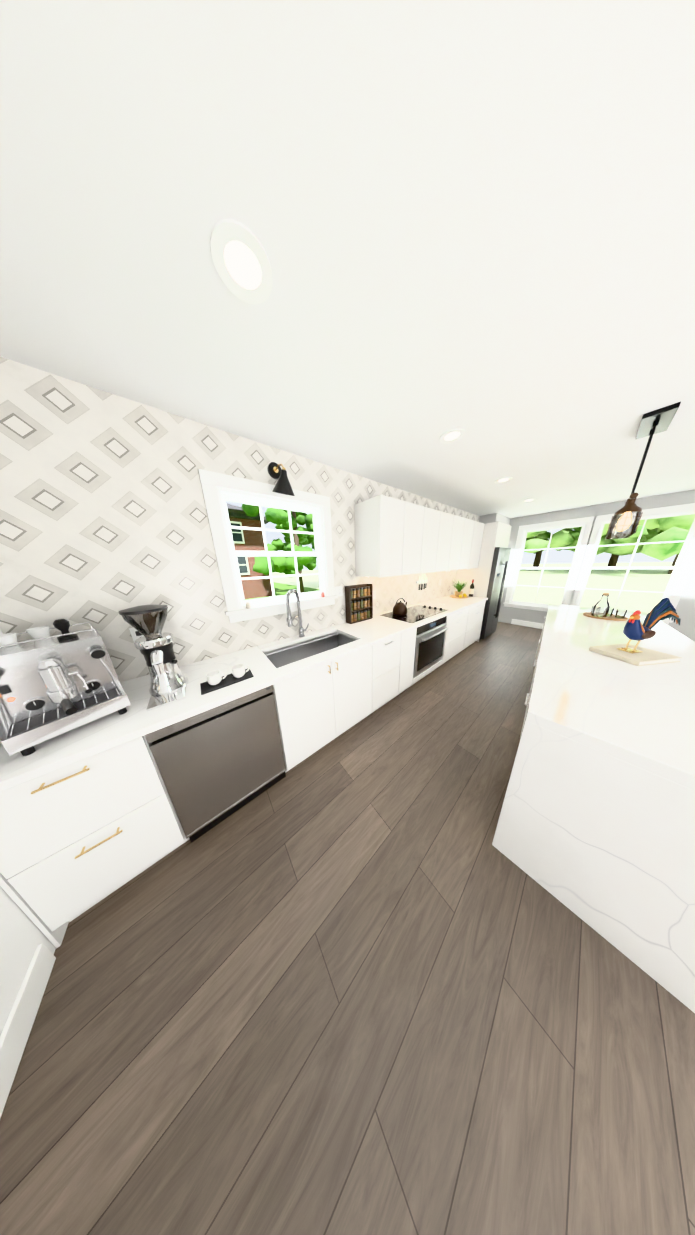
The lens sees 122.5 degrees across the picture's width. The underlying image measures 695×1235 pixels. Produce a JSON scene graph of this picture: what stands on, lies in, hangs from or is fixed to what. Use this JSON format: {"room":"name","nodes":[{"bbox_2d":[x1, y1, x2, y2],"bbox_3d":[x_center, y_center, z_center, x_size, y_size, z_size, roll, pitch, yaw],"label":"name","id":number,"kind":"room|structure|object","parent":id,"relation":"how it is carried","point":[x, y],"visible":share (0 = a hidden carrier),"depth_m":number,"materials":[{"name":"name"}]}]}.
{"room":"kitchen","nodes":[
{"label":"kitchen","id":0,"kind":"room"},
{"bbox_2d":[0,629,55,1035],"bbox_3d":[-0.027,0.702,-1.209,0.160,2.500,5.600,-14,20,-36],"label":"wall","id":1,"kind":"structure","parent":0,"point":[22,936],"depth_m":0.72,"materials":[{"name":"white paint"}]},
{"bbox_2d":[0,943,55,1117],"bbox_3d":[0.268,1.884,-1.068,0.014,0.130,4.930,-14,20,-36],"label":"baseboard","id":2,"kind":"structure","parent":1,"relation":"attached to","point":[22,1017],"depth_m":0.68,"materials":[{"name":"white wood"}]},
{"bbox_2d":[0,357,479,681],"bbox_3d":[0.944,-0.533,3.068,7.220,2.500,0.160,-14,20,-36],"label":"wall","id":3,"kind":"structure","parent":0,"point":[104,520],"depth_m":1.13,"materials":[{"name":"tile"}]},
{"bbox_2d":[129,628,143,640],"bbox_3d":[-1.342,0.120,1.234,0.075,0.114,0.029,-14,20,-36],"label":"electrical outlet plate","id":4,"kind":"object","parent":3,"relation":"attached to","point":[135,633],"depth_m":1.22,"materials":[{"name":"white plastic"}]},
{"bbox_2d":[198,469,337,622],"bbox_3d":[-0.593,-0.575,1.742,1.070,1.065,0.165,-14,20,-36],"label":"window","id":5,"kind":"structure","parent":3,"relation":"in","point":[216,498],"depth_m":1.61,"materials":[{"name":"white wood"}]},
{"bbox_2d":[245,592,324,608],"bbox_3d":[-0.546,-0.173,1.809,0.769,0.052,0.040,-14,20,-36],"label":"trinkets","id":6,"kind":"object","parent":5,"relation":"on","point":[248,605],"visible":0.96,"depth_m":1.58,"materials":[{"name":"beige"}]},
{"bbox_2d":[268,462,294,495],"bbox_3d":[-0.519,-1.078,1.480,0.170,0.280,0.218,-14,20,-36],"label":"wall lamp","id":7,"kind":"object","parent":3,"relation":"attached to","point":[283,484],"visible":1,"depth_m":1.43,"materials":[{"name":"black metal"}]},
{"bbox_2d":[334,586,342,596],"bbox_3d":[-0.116,-0.292,2.149,0.145,0.114,0.007,-14,20,-36],"label":"electrical outlet plate","id":8,"kind":"object","parent":3,"relation":"attached to","point":[338,590],"depth_m":2.16,"materials":[{"name":"white plastic"}]},
{"bbox_2d":[354,495,405,577],"bbox_3d":[0.354,-0.858,2.142,0.385,0.760,0.380,-14,20,-36],"label":"upper cabinet","id":9,"kind":"object","parent":3,"relation":"attached to","point":[395,537],"depth_m":2.00,"materials":[{"name":"white wood"}]},
{"bbox_2d":[406,502,425,574],"bbox_3d":[0.651,-0.931,2.367,0.388,0.760,0.380,-14,20,-36],"label":"upper cabinet","id":10,"kind":"object","parent":3,"relation":"attached to","point":[415,514],"depth_m":2.24,"materials":[{"name":"white wood"}]},
{"bbox_2d":[416,574,427,589],"bbox_3d":[1.240,-0.590,3.164,0.320,0.270,0.035,-14,20,-36],"label":"rail","id":11,"kind":"object","parent":3,"relation":"attached to","point":[422,581],"visible":0.9,"depth_m":3.16,"materials":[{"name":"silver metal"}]},
{"bbox_2d":[422,507,441,572],"bbox_3d":[0.949,-1.004,2.592,0.388,0.760,0.380,-14,20,-36],"label":"upper cabinet","id":12,"kind":"object","parent":3,"relation":"attached to","point":[433,517],"depth_m":2.47,"materials":[{"name":"white wood"}]},
{"bbox_2d":[438,512,453,570],"bbox_3d":[1.247,-1.077,2.818,0.388,0.760,0.380,-14,20,-36],"label":"upper cabinet","id":13,"kind":"object","parent":3,"relation":"attached to","point":[445,545],"depth_m":2.70,"materials":[{"name":"white wood"}]},
{"bbox_2d":[450,515,465,570],"bbox_3d":[1.545,-1.150,3.044,0.387,0.760,0.380,-14,20,-36],"label":"upper cabinet","id":14,"kind":"object","parent":3,"relation":"attached to","point":[459,522],"depth_m":2.93,"materials":[{"name":"white wood"}]},
{"bbox_2d":[462,519,477,569],"bbox_3d":[1.843,-1.224,3.270,0.388,0.760,0.380,-14,20,-36],"label":"upper cabinet","id":15,"kind":"object","parent":3,"relation":"attached to","point":[468,547],"depth_m":3.16,"materials":[{"name":"white wood"}]},
{"bbox_2d":[470,522,483,568],"bbox_3d":[2.168,-1.303,3.516,0.457,0.760,0.380,-14,20,-36],"label":"upper cabinet","id":16,"kind":"object","parent":3,"relation":"attached to","point":[478,527],"depth_m":3.38,"materials":[{"name":"white wood"}]},
{"bbox_2d":[0,622,694,1234],"bbox_3d":[2.776,1.284,1.237,7.220,0.120,5.920,-14,20,-36],"label":"floor","id":17,"kind":"structure","parent":0,"point":[364,976],"depth_m":0.67,"materials":[{"name":"brown wood"}]},
{"bbox_2d":[0,734,187,947],"bbox_3d":[-1.308,0.941,1.091,0.463,0.875,0.603,-14,20,-36],"label":"base cabinet","id":18,"kind":"object","parent":17,"relation":"on","point":[88,817],"depth_m":0.83,"materials":[{"name":"white wood"}]},
{"bbox_2d":[0,594,487,793],"bbox_3d":[0.459,0.070,2.298,4.992,0.037,0.632,-14,20,-36],"label":"countertop","id":19,"kind":"structure","parent":18,"relation":"on","point":[107,732],"depth_m":1.08,"materials":[{"name":"white stone"}]},
{"bbox_2d":[0,619,130,755],"bbox_3d":[-1.286,0.264,0.846,0.512,0.483,0.310,8,19,33],"label":"espresso machine","id":20,"kind":"object","parent":19,"relation":"on","point":[64,681],"visible":1,"depth_m":0.81,"materials":[{"name":"silver metal"}]},
{"bbox_2d":[119,605,188,711],"bbox_3d":[-1.116,0.172,1.115,0.201,0.505,0.487,-14,20,-36],"label":"coffee grinder","id":21,"kind":"object","parent":19,"relation":"on","point":[168,677],"visible":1,"depth_m":1.04,"materials":[{"name":"silver metal"}]},
{"bbox_2d":[200,664,253,694],"bbox_3d":[-0.755,0.361,1.191,0.275,0.076,0.130,-14,20,-36],"label":"tray","id":22,"kind":"object","parent":19,"relation":"on","point":[216,680],"visible":1,"depth_m":1.18,"materials":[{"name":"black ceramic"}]},
{"bbox_2d":[285,589,308,636],"bbox_3d":[-0.474,-0.028,1.789,0.238,0.484,0.142,-14,20,-36],"label":"faucet","id":23,"kind":"object","parent":19,"relation":"on","point":[289,620],"visible":1,"depth_m":1.74,"materials":[{"name":"silver metal"}]},
{"bbox_2d":[264,630,355,665],"bbox_3d":[-0.302,0.377,1.758,0.812,0.237,0.412,-14,20,-36],"label":"sink","id":24,"kind":"object","parent":19,"relation":"in","point":[294,651],"depth_m":1.91,"materials":[{"name":"silver metal"}]},
{"bbox_2d":[345,583,372,623],"bbox_3d":[0.147,-0.176,2.324,0.365,0.440,0.093,-14,20,-36],"label":"spice rack","id":25,"kind":"object","parent":19,"relation":"on","point":[359,602],"visible":1,"depth_m":2.30,"materials":[{"name":"brown wood"}]},
{"bbox_2d":[380,605,447,622],"bbox_3d":[0.948,-0.080,2.652,0.920,0.028,0.500,-14,20,-36],"label":"cooktop","id":26,"kind":"object","parent":19,"relation":"in","point":[416,613],"visible":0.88,"depth_m":2.58,"materials":[{"name":"silver glass"}]},
{"bbox_2d":[392,598,407,615],"bbox_3d":[0.728,-0.160,2.571,0.256,0.224,0.204,-14,20,-36],"label":"kettle","id":27,"kind":"object","parent":26,"relation":"on","point":[400,608],"visible":1,"depth_m":2.50,"materials":[{"name":"brown metal"}]},
{"bbox_2d":[450,580,470,598],"bbox_3d":[2.166,-0.574,3.609,0.613,0.384,0.485,-14,20,-36],"label":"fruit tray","id":28,"kind":"object","parent":19,"relation":"on","point":[459,594],"visible":1,"depth_m":3.59,"materials":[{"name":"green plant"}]},
{"bbox_2d":[469,579,474,596],"bbox_3d":[2.396,-0.569,3.670,0.077,0.326,0.077,-14,20,-36],"label":"wine bottle","id":29,"kind":"object","parent":19,"relation":"on","point":[471,590],"visible":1,"depth_m":3.65,"materials":[{"name":"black glass"}]},
{"bbox_2d":[148,682,291,839],"bbox_3d":[-0.891,0.839,1.407,0.638,0.875,0.603,-14,20,-36],"label":"base cabinet","id":30,"kind":"object","parent":17,"relation":"on","point":[279,701],"depth_m":1.35,"materials":[{"name":"white wood"}]},
{"bbox_2d":[144,685,285,842],"bbox_3d":[-0.880,0.843,1.394,0.592,0.868,0.582,-14,20,-36],"label":"dishwasher","id":31,"kind":"object","parent":30,"relation":"in","point":[217,765],"visible":0.75,"depth_m":1.14,"materials":[{"name":"silver metal"}]},
{"bbox_2d":[280,646,375,767],"bbox_3d":[-0.292,0.692,1.861,0.930,0.875,0.603,-14,20,-36],"label":"base cabinet","id":32,"kind":"object","parent":17,"relation":"on","point":[321,704],"depth_m":1.57,"materials":[{"name":"white wood"}]},
{"bbox_2d":[376,634,403,709],"bbox_3d":[0.230,0.564,2.256,0.480,0.875,0.603,-14,20,-36],"label":"base cabinet","id":33,"kind":"object","parent":17,"relation":"on","point":[390,654],"depth_m":2.04,"materials":[{"name":"white wood"}]},
{"bbox_2d":[400,626,419,692],"bbox_3d":[0.509,0.495,2.467,0.310,0.875,0.603,-14,20,-36],"label":"base cabinet","id":34,"kind":"object","parent":17,"relation":"on","point":[410,638],"depth_m":2.25,"materials":[{"name":"white wood"}]},
{"bbox_2d":[416,618,447,681],"bbox_3d":[0.927,0.392,2.784,0.794,0.875,0.603,-14,20,-36],"label":"base cabinet","id":35,"kind":"object","parent":17,"relation":"on","point":[426,672],"depth_m":2.71,"materials":[{"name":"white wood"}]},
{"bbox_2d":[413,616,448,677],"bbox_3d":[0.955,0.321,2.724,0.746,0.699,0.646,-14,20,-36],"label":"oven","id":36,"kind":"object","parent":35,"relation":"in","point":[430,644],"visible":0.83,"depth_m":2.48,"materials":[{"name":"silver metal"}]},
{"bbox_2d":[444,606,471,662],"bbox_3d":[1.528,0.245,3.239,0.778,0.875,0.603,-14,20,-36],"label":"base cabinet","id":37,"kind":"object","parent":17,"relation":"on","point":[458,622],"depth_m":3.01,"materials":[{"name":"white wood"}]},
{"bbox_2d":[464,602,484,648],"bbox_3d":[2.108,0.102,3.678,0.780,0.875,0.603,-14,20,-36],"label":"base cabinet","id":38,"kind":"object","parent":17,"relation":"on","point":[475,619],"depth_m":3.44,"materials":[{"name":"white wood"}]},
{"bbox_2d":[454,522,511,641],"bbox_3d":[2.752,-0.708,4.013,0.813,2.212,0.582,-14,20,-36],"label":"tile surround","id":39,"kind":"object","parent":17,"relation":"on","point":[496,534],"visible":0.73,"depth_m":3.56,"materials":[{"name":"white tile"}]},
{"bbox_2d":[479,547,511,639],"bbox_3d":[2.808,-0.492,4.010,0.761,1.795,0.686,-14,20,-36],"label":"fridge","id":40,"kind":"object","parent":17,"relation":"on","point":[499,567],"visible":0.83,"depth_m":3.68,"materials":[{"name":"grey metal"}]},
{"bbox_2d":[492,604,694,1012],"bbox_3d":[2.186,0.629,1.685,3.000,0.935,0.822,-16,21,-41],"label":"kitchen island","id":41,"kind":"object","parent":17,"relation":"on","point":[595,829],"visible":1,"depth_m":0.80,"materials":[{"name":"stone"}]},
{"bbox_2d":[583,593,628,620],"bbox_3d":[2.865,-0.136,2.095,0.310,0.270,0.310,-14,20,-36],"label":"tray","id":42,"kind":"object","parent":41,"relation":"on","point":[604,615],"visible":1,"depth_m":2.09,"materials":[{"name":"brown wood"}]},
{"bbox_2d":[589,643,681,665],"bbox_3d":[1.929,0.245,1.293,0.320,0.030,0.230,-3,16,-6],"label":"cutting board","id":43,"kind":"object","parent":41,"relation":"on","point":[646,656],"visible":0.9,"depth_m":1.24,"materials":[{"name":"beige wood"}]},
{"bbox_2d":[617,598,680,653],"bbox_3d":[1.987,0.056,1.241,0.287,0.357,0.219,-14,20,-36],"label":"rooster figurine","id":44,"kind":"object","parent":43,"relation":"on","point":[635,629],"visible":1,"depth_m":1.23,"materials":[{"name":"blue ceramic"}]},
{"bbox_2d":[0,0,694,518],"bbox_3d":[2.694,-1.237,0.528,7.220,0.120,5.920,-14,20,-36],"label":"ceiling","id":45,"kind":"structure","parent":0,"point":[474,220],"depth_m":0.53,"materials":[{"name":"white paint"}]},
{"bbox_2d":[210,219,272,303],"bbox_3d":[-0.324,-1.092,0.595,0.169,0.006,0.169,-17,21,-42],"label":"recessed light","id":46,"kind":"object","parent":45,"relation":"in","point":[238,250],"depth_m":0.58,"materials":[{"name":"white"}]},
{"bbox_2d":[439,428,464,443],"bbox_3d":[0.786,-1.365,1.436,0.169,0.006,0.169,12,21,41],"label":"recessed light","id":47,"kind":"object","parent":45,"relation":"in","point":[451,434],"depth_m":1.43,"materials":[{"name":"white plastic"}]},
{"bbox_2d":[494,477,512,482],"bbox_3d":[1.854,-1.634,2.269,0.169,0.006,0.169,2,16,13],"label":"recessed light","id":48,"kind":"object","parent":45,"relation":"in","point":[505,479],"depth_m":2.26,"materials":[{"name":"white plastic"}]},
{"bbox_2d":[605,402,680,538],"bbox_3d":[2.183,-1.020,1.442,0.754,0.760,0.130,-14,20,-36],"label":"pendant light","id":49,"kind":"object","parent":45,"relation":"hanging from","point":[625,520],"visible":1,"depth_m":1.34,"materials":[{"name":"black metal"}]},
{"bbox_2d":[479,513,510,524],"bbox_3d":[3.385,-1.053,4.634,1.025,2.500,0.300,-14,20,-36],"label":"wall","id":50,"kind":"structure","parent":0,"point":[491,518],"depth_m":4.04,"materials":[{"name":"grey paint"}]},
{"bbox_2d":[498,490,694,641],"bbox_3d":[5.497,-0.655,2.974,0.160,2.500,5.600,-14,20,-36],"label":"wall","id":51,"kind":"structure","parent":0,"point":[685,609],"depth_m":3.47,"materials":[{"name":"grey paint"}]},
{"bbox_2d":[511,619,543,628],"bbox_3d":[5.674,0.567,2.989,0.014,0.130,4.870,-14,20,-36],"label":"baseboard","id":52,"kind":"structure","parent":51,"relation":"attached to","point":[517,622],"depth_m":4.60,"materials":[{"name":"white wood"}]},
{"bbox_2d":[503,503,694,624],"bbox_3d":[4.713,-0.989,3.828,0.165,1.890,2.260,-14,20,-36],"label":"window","id":53,"kind":"structure","parent":51,"relation":"in","point":[683,567],"depth_m":3.69,"materials":[{"name":"white wood"}]},
{"label":"outside","id":54,"kind":"structure","parent":0,"visible":0},
{"bbox_2d":[244,562,672,612],"bbox_3d":[17.906,-3.047,16.228,130.000,0.050,140.000,-14,20,-36],"label":"lawn","id":55,"kind":"structure","parent":54,"point":[615,577],"depth_m":14.70,"materials":[{"name":"green plant"}]},
{"bbox_2d":[226,503,272,598],"bbox_3d":[-11.402,-4.531,12.251,10.800,6.800,9.334,-14,20,-36],"label":"brick house","id":56,"kind":"structure","parent":55,"relation":"on","point":[260,587],"depth_m":11.99,"materials":[{"name":"red brick"}]},
{"bbox_2d":[241,504,316,592],"bbox_3d":[-2.873,-5.078,9.714,4.962,8.690,4.699,-14,20,-36],"label":"tree","id":57,"kind":"object","parent":55,"relation":"on","point":[273,515],"depth_m":9.56,"materials":[{"name":"green plant"}]},
{"bbox_2d":[282,511,318,583],"bbox_3d":[-2.224,-7.639,15.229,6.717,10.592,6.927,-14,20,-36],"label":"tree","id":58,"kind":"object","parent":55,"relation":"on","point":[307,522],"depth_m":14.74,"materials":[{"name":"green plant"}]},
{"bbox_2d":[524,530,548,552],"bbox_3d":[25.734,-14.628,27.582,9.676,15.598,10.202,-14,20,-36],"label":"tree","id":59,"kind":"object","parent":55,"relation":"on","point":[535,543],"depth_m":25.41,"materials":[{"name":"green plant"}]},
{"bbox_2d":[526,527,580,569],"bbox_3d":[31.711,-14.550,30.873,11.458,13.293,12.642,-14,20,-36],"label":"tree","id":60,"kind":"object","parent":55,"relation":"on","point":[546,535],"depth_m":30.12,"materials":[{"name":"green plant"}]},
{"bbox_2d":[550,523,645,554],"bbox_3d":[32.079,-12.571,24.045,9.684,13.155,10.189,-14,20,-36],"label":"tree","id":61,"kind":"object","parent":55,"relation":"on","point":[559,540],"depth_m":23.25,"materials":[{"name":"green plant"}]},
{"bbox_2d":[570,528,660,569],"bbox_3d":[38.280,-13.217,25.899,10.664,13.007,11.696,-14,20,-36],"label":"tree","id":62,"kind":"object","parent":55,"relation":"on","point":[613,559],"depth_m":27.08,"materials":[{"name":"green plant"}]},
{"bbox_2d":[603,514,694,573],"bbox_3d":[32.291,-10.507,16.615,12.420,13.191,10.498,-14,20,-36],"label":"tree","id":63,"kind":"object","parent":55,"relation":"on","point":[668,528],"depth_m":16.64,"materials":[{"name":"green plant"}]}
]}

